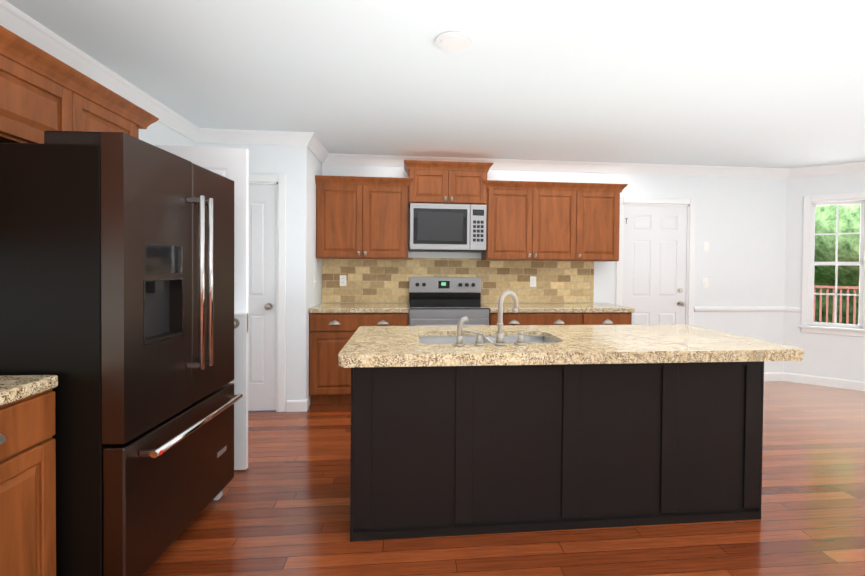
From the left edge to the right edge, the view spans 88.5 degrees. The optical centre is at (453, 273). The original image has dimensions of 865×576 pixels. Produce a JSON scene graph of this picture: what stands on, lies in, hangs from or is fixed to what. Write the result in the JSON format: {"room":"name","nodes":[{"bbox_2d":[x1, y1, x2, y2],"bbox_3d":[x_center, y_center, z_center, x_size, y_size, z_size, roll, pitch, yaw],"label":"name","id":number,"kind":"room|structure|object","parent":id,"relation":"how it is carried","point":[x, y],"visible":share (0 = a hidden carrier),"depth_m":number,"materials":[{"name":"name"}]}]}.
{"room":"kitchen","nodes":[
{"label":"kitchen","id":0,"kind":"room"},
{"bbox_2d":[139,121,193,145],"bbox_3d":[-2.038,0.040,0.998,0.120,2.470,6.000,0,1,-6],"label":"wall","id":1,"kind":"structure","parent":0,"point":[157,133],"depth_m":3.36,"materials":[{"name":"paint"}]},
{"bbox_2d":[0,29,147,143],"bbox_3d":[-1.902,-0.718,2.028,0.336,0.377,1.013,0,1,-6],"label":"upper cabinet","id":2,"kind":"object","parent":1,"relation":"attached to","point":[41,91],"depth_m":1.87,"materials":[{"name":"brown wood"}]},
{"bbox_2d":[154,145,248,469],"bbox_3d":[-1.721,0.226,2.773,0.837,2.030,0.178,0,1,-6],"label":"open door","id":3,"kind":"structure","parent":1,"relation":"in","point":[230,163],"depth_m":2.79,"materials":[{"name":"white wood"}]},
{"bbox_2d":[194,142,321,410],"bbox_3d":[-1.821,-0.009,4.275,0.950,2.470,0.720,0,1,-6],"label":"wall","id":4,"kind":"structure","parent":0,"point":[300,167],"depth_m":3.96,"materials":[{"name":"paint"}]},
{"bbox_2d":[248,184,276,410],"bbox_3d":[-1.861,0.216,3.915,0.575,2.015,0.106,0,1,-6],"label":"pantry door","id":5,"kind":"structure","parent":4,"relation":"in","point":[262,301],"depth_m":3.95,"materials":[{"name":"white wood"}]},
{"bbox_2d":[249,174,285,411],"bbox_3d":[-1.865,0.179,3.963,0.745,2.105,0.136,0,1,-6],"label":"door frame","id":6,"kind":"structure","parent":4,"relation":"attached to","point":[279,181],"depth_m":3.93,"materials":[{"name":"white wood"}]},
{"bbox_2d":[313,276,315,287],"bbox_3d":[-1.339,0.080,4.293,0.014,0.115,0.070,0,1,-6],"label":"switch plate","id":7,"kind":"object","parent":4,"relation":"attached to","point":[314,281],"visible":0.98,"depth_m":4.28,"materials":[{"name":"white plastic"}]},
{"bbox_2d":[5,0,864,167],"bbox_3d":[1.085,-1.217,1.585,9.193,0.080,7.200,0,1,-6],"label":"ceiling","id":8,"kind":"structure","parent":0,"point":[761,83],"depth_m":2.65,"materials":[{"name":"paint"}]},
{"bbox_2d":[435,31,472,51],"bbox_3d":[0.005,-1.189,2.284,0.196,0.016,0.196,0,1,-6],"label":"recessed light","id":9,"kind":"object","parent":8,"relation":"in","point":[453,41],"visible":0.94,"depth_m":2.26,"materials":[{"name":"white"}]},
{"bbox_2d":[142,381,864,575],"bbox_3d":[1.063,1.333,1.625,9.193,0.080,7.200,0,1,-6],"label":"floor","id":10,"kind":"structure","parent":0,"point":[280,506],"depth_m":2.21,"materials":[{"name":"brown wood"}]},
{"bbox_2d":[0,383,57,575],"bbox_3d":[-1.693,0.840,1.284,0.631,0.870,0.536,0,1,-6],"label":"base cabinet","id":11,"kind":"object","parent":10,"relation":"on","point":[27,486],"depth_m":1.45,"materials":[{"name":"brown wood"}]},
{"bbox_2d":[0,375,57,402],"bbox_3d":[-1.566,0.400,0.073,0.639,0.044,2.956,0,1,-6],"label":"countertop","id":12,"kind":"structure","parent":11,"relation":"on","point":[11,386],"depth_m":1.46,"materials":[{"name":"beige stone"}]},
{"bbox_2d":[0,131,242,575],"bbox_3d":[-1.586,0.368,2.038,0.903,1.790,0.905,0,1,-3],"label":"fridge","id":13,"kind":"object","parent":10,"relation":"on","point":[117,283],"visible":1,"depth_m":1.61,"materials":[{"name":"black metal"}]},
{"bbox_2d":[309,315,408,404],"bbox_3d":[-0.905,0.798,4.425,0.910,0.870,0.621,0,1,-6],"label":"base cabinet","id":14,"kind":"object","parent":10,"relation":"on","point":[333,327],"depth_m":4.10,"materials":[{"name":"brown wood"}]},
{"bbox_2d":[309,303,408,314],"bbox_3d":[-0.900,0.339,4.407,0.911,0.044,0.626,0,1,-6],"label":"countertop","id":15,"kind":"structure","parent":14,"relation":"on","point":[323,308],"depth_m":4.13,"materials":[{"name":"beige stone"}]},
{"bbox_2d":[409,277,489,325],"bbox_3d":[-0.061,0.626,4.465,0.768,1.165,0.682,0,1,-6],"label":"range","id":16,"kind":"object","parent":10,"relation":"on","point":[443,301],"visible":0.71,"depth_m":4.69,"materials":[{"name":"silver metal"}]},
{"bbox_2d":[489,315,584,324],"bbox_3d":[0.772,0.810,4.590,0.910,0.870,0.621,0,1,-6],"label":"base cabinet","id":17,"kind":"object","parent":10,"relation":"on","point":[493,319],"depth_m":4.28,"materials":[{"name":"brown wood"}]},
{"bbox_2d":[481,303,634,314],"bbox_3d":[1.042,0.353,4.597,1.443,0.044,0.626,0,1,-6],"label":"countertop","id":18,"kind":"structure","parent":17,"relation":"on","point":[523,308],"depth_m":4.33,"materials":[{"name":"beige stone"}]},
{"bbox_2d":[350,362,763,541],"bbox_3d":[0.525,0.844,2.595,2.115,0.859,0.782,0,1,-6],"label":"kitchen island","id":19,"kind":"object","parent":10,"relation":"on","point":[459,429],"depth_m":2.21,"materials":[{"name":"wood"}]},
{"bbox_2d":[338,324,803,369],"bbox_3d":[0.567,0.387,2.538,2.266,0.055,0.950,0,1,-6],"label":"island countertop","id":20,"kind":"structure","parent":19,"relation":"on","point":[370,347],"depth_m":2.18,"materials":[{"name":"beige stone"}]},
{"bbox_2d":[422,334,473,341],"bbox_3d":[0.006,0.491,2.486,0.425,0.210,0.454,0,1,-6],"label":"sink","id":21,"kind":"object","parent":20,"relation":"in","point":[429,337],"depth_m":2.70,"materials":[{"name":"silver metal"}]},
{"bbox_2d":[454,290,525,345],"bbox_3d":[0.190,0.223,2.253,0.348,0.274,0.117,0,1,-6],"label":"faucet","id":22,"kind":"object","parent":20,"relation":"on","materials":[{"name":"silver metal"}]},
{"bbox_2d":[506,334,549,341],"bbox_3d":[0.414,0.494,2.529,0.364,0.210,0.454,0,1,-6],"label":"sink","id":23,"kind":"object","parent":20,"relation":"in","point":[529,337],"depth_m":2.75,"materials":[{"name":"silver metal"}]},
{"bbox_2d":[585,311,632,324],"bbox_3d":[1.480,0.815,4.659,0.512,0.870,0.621,0,1,-6],"label":"base cabinet","id":24,"kind":"object","parent":10,"relation":"on","point":[589,319],"depth_m":4.34,"materials":[{"name":"brown wood"}]},
{"bbox_2d":[322,164,786,372],"bbox_3d":[1.218,0.007,4.995,5.480,2.470,0.120,0,1,-6],"label":"wall","id":25,"kind":"structure","parent":0,"point":[740,225],"depth_m":5.12,"materials":[{"name":"paint"}]},
{"bbox_2d":[315,176,409,258],"bbox_3d":[-0.911,-0.548,4.539,0.901,0.798,0.350,0,1,-6],"label":"upper cabinet","id":26,"kind":"object","parent":25,"relation":"attached to","point":[361,217],"depth_m":4.38,"materials":[{"name":"brown wood"}]},
{"bbox_2d":[407,160,490,207],"bbox_3d":[-0.064,-0.905,4.606,0.790,0.412,0.370,0,1,-6],"label":"upper cabinet","id":27,"kind":"object","parent":25,"relation":"attached to","point":[433,182],"depth_m":4.43,"materials":[{"name":"brown wood"}]},
{"bbox_2d":[410,203,486,252],"bbox_3d":[-0.066,-0.460,4.597,0.762,0.467,0.400,0,1,-6],"label":"microwave","id":28,"kind":"object","parent":27,"relation":"attached to","point":[447,227],"visible":1,"depth_m":4.40,"materials":[{"name":"silver metal"}]},
{"bbox_2d":[322,258,593,302],"bbox_3d":[0.095,0.077,4.820,2.968,0.485,0.010,0,1,-6],"label":"tile backsplash","id":29,"kind":"structure","parent":25,"relation":"attached to","point":[377,280],"depth_m":4.82,"materials":[{"name":"tile"}]},
{"bbox_2d":[340,275,345,285],"bbox_3d":[-1.164,0.076,4.687,0.070,0.115,0.008,0,1,-6],"label":"outlet","id":30,"kind":"object","parent":29,"relation":"attached to","point":[342,280],"visible":1,"depth_m":4.68,"materials":[{"name":"white plastic"}]},
{"bbox_2d":[530,276,535,286],"bbox_3d":[0.881,0.091,4.887,0.070,0.115,0.008,0,1,-6],"label":"outlet","id":31,"kind":"object","parent":29,"relation":"attached to","point":[532,281],"visible":1,"depth_m":4.88,"materials":[{"name":"white plastic"}]},
{"bbox_2d":[481,180,578,260],"bbox_3d":[0.794,-0.536,4.707,0.939,0.798,0.350,0,1,-6],"label":"upper cabinet","id":32,"kind":"object","parent":25,"relation":"attached to","point":[526,220],"depth_m":4.55,"materials":[{"name":"brown wood"}]},
{"bbox_2d":[579,183,622,261],"bbox_3d":[1.497,-0.531,4.775,0.474,0.798,0.350,0,1,-6],"label":"upper cabinet","id":33,"kind":"object","parent":25,"relation":"attached to","point":[599,204],"depth_m":4.62,"materials":[{"name":"brown wood"}]},
{"bbox_2d":[622,205,686,324],"bbox_3d":[2.286,0.235,5.037,0.772,2.015,0.111,0,1,-6],"label":"door","id":34,"kind":"structure","parent":25,"relation":"in","point":[654,261],"depth_m":5.05,"materials":[{"name":"white wood"}]},
{"bbox_2d":[616,197,695,325],"bbox_3d":[2.286,0.197,5.093,0.930,2.105,0.136,0,1,-6],"label":"door frame","id":35,"kind":"structure","parent":25,"relation":"attached to","point":[690,250],"depth_m":5.05,"materials":[{"name":"white wood"}]},
{"bbox_2d":[702,278,707,287],"bbox_3d":[2.896,0.115,5.092,0.070,0.115,0.014,0,1,-6],"label":"switch plate","id":36,"kind":"object","parent":25,"relation":"attached to","point":[704,282],"visible":1,"depth_m":5.09,"materials":[{"name":"white plastic"}]},
{"bbox_2d":[703,242,708,251],"bbox_3d":[2.899,-0.305,5.089,0.070,0.115,0.008,0,1,-6],"label":"switch plate","id":37,"kind":"object","parent":25,"relation":"attached to","point":[705,246],"visible":1,"depth_m":5.08,"materials":[{"name":"white plastic"}]},
{"bbox_2d":[783,172,864,381],"bbox_3d":[4.445,0.037,4.845,1.310,2.470,0.170,1,1,35],"label":"wall","id":38,"kind":"structure","parent":0,"point":[835,349],"depth_m":5.04,"materials":[{"name":"paint"}]},
{"bbox_2d":[0,0,864,178],"bbox_3d":[1.582,-1.123,1.635,7.193,0.100,6.600,0,1,-6],"label":"crown molding","id":39,"kind":"structure","parent":38,"relation":"attached to","point":[16,21],"depth_m":3.90,"materials":[{"name":"white wood"}]},
{"bbox_2d":[286,372,864,411],"bbox_3d":[1.561,1.246,1.672,7.193,0.100,6.600,0,1,-6],"label":"baseboard","id":40,"kind":"structure","parent":38,"relation":"attached to","point":[297,405],"depth_m":4.96,"materials":[{"name":"white wood"}]},
{"label":"outside","id":41,"kind":"structure","parent":0,"visible":0},
{"bbox_3d":[13.580,1.726,16.222,90.000,0.100,90.000,0,1,-6],"label":"ground","id":42,"kind":"structure","parent":41,"visible":0},
{"bbox_2d":[814,204,860,324],"bbox_3d":[10.046,-2.670,12.455,15.954,9.075,14.761,0,1,-6],"label":"foliage","id":43,"kind":"object","parent":42,"relation":"on","point":[848,244],"depth_m":9.32,"materials":[{"name":"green plant"}]},
{"bbox_3d":[5.251,0.095,1.602,0.120,2.470,5.780,0,1,-6],"label":"wall","id":44,"kind":"structure","parent":0,"visible":0},
{"bbox_2d":[694,307,799,311],"bbox_3d":[4.116,0.471,1.909,2.073,0.057,6.600,0,1,-6],"label":"trim","id":45,"kind":"structure","parent":44,"relation":"attached to","point":[746,309],"depth_m":5.13,"materials":[{"name":"white wood"}]},
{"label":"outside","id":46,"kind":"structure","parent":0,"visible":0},
{"bbox_2d":[813,285,858,323],"bbox_3d":[6.720,0.870,6.633,11.000,1.290,5.300,1,1,35],"label":"deck railing","id":47,"kind":"object","parent":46,"point":[840,303],"visible":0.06,"depth_m":9.00,"materials":[{"name":"red wood"}]}
]}

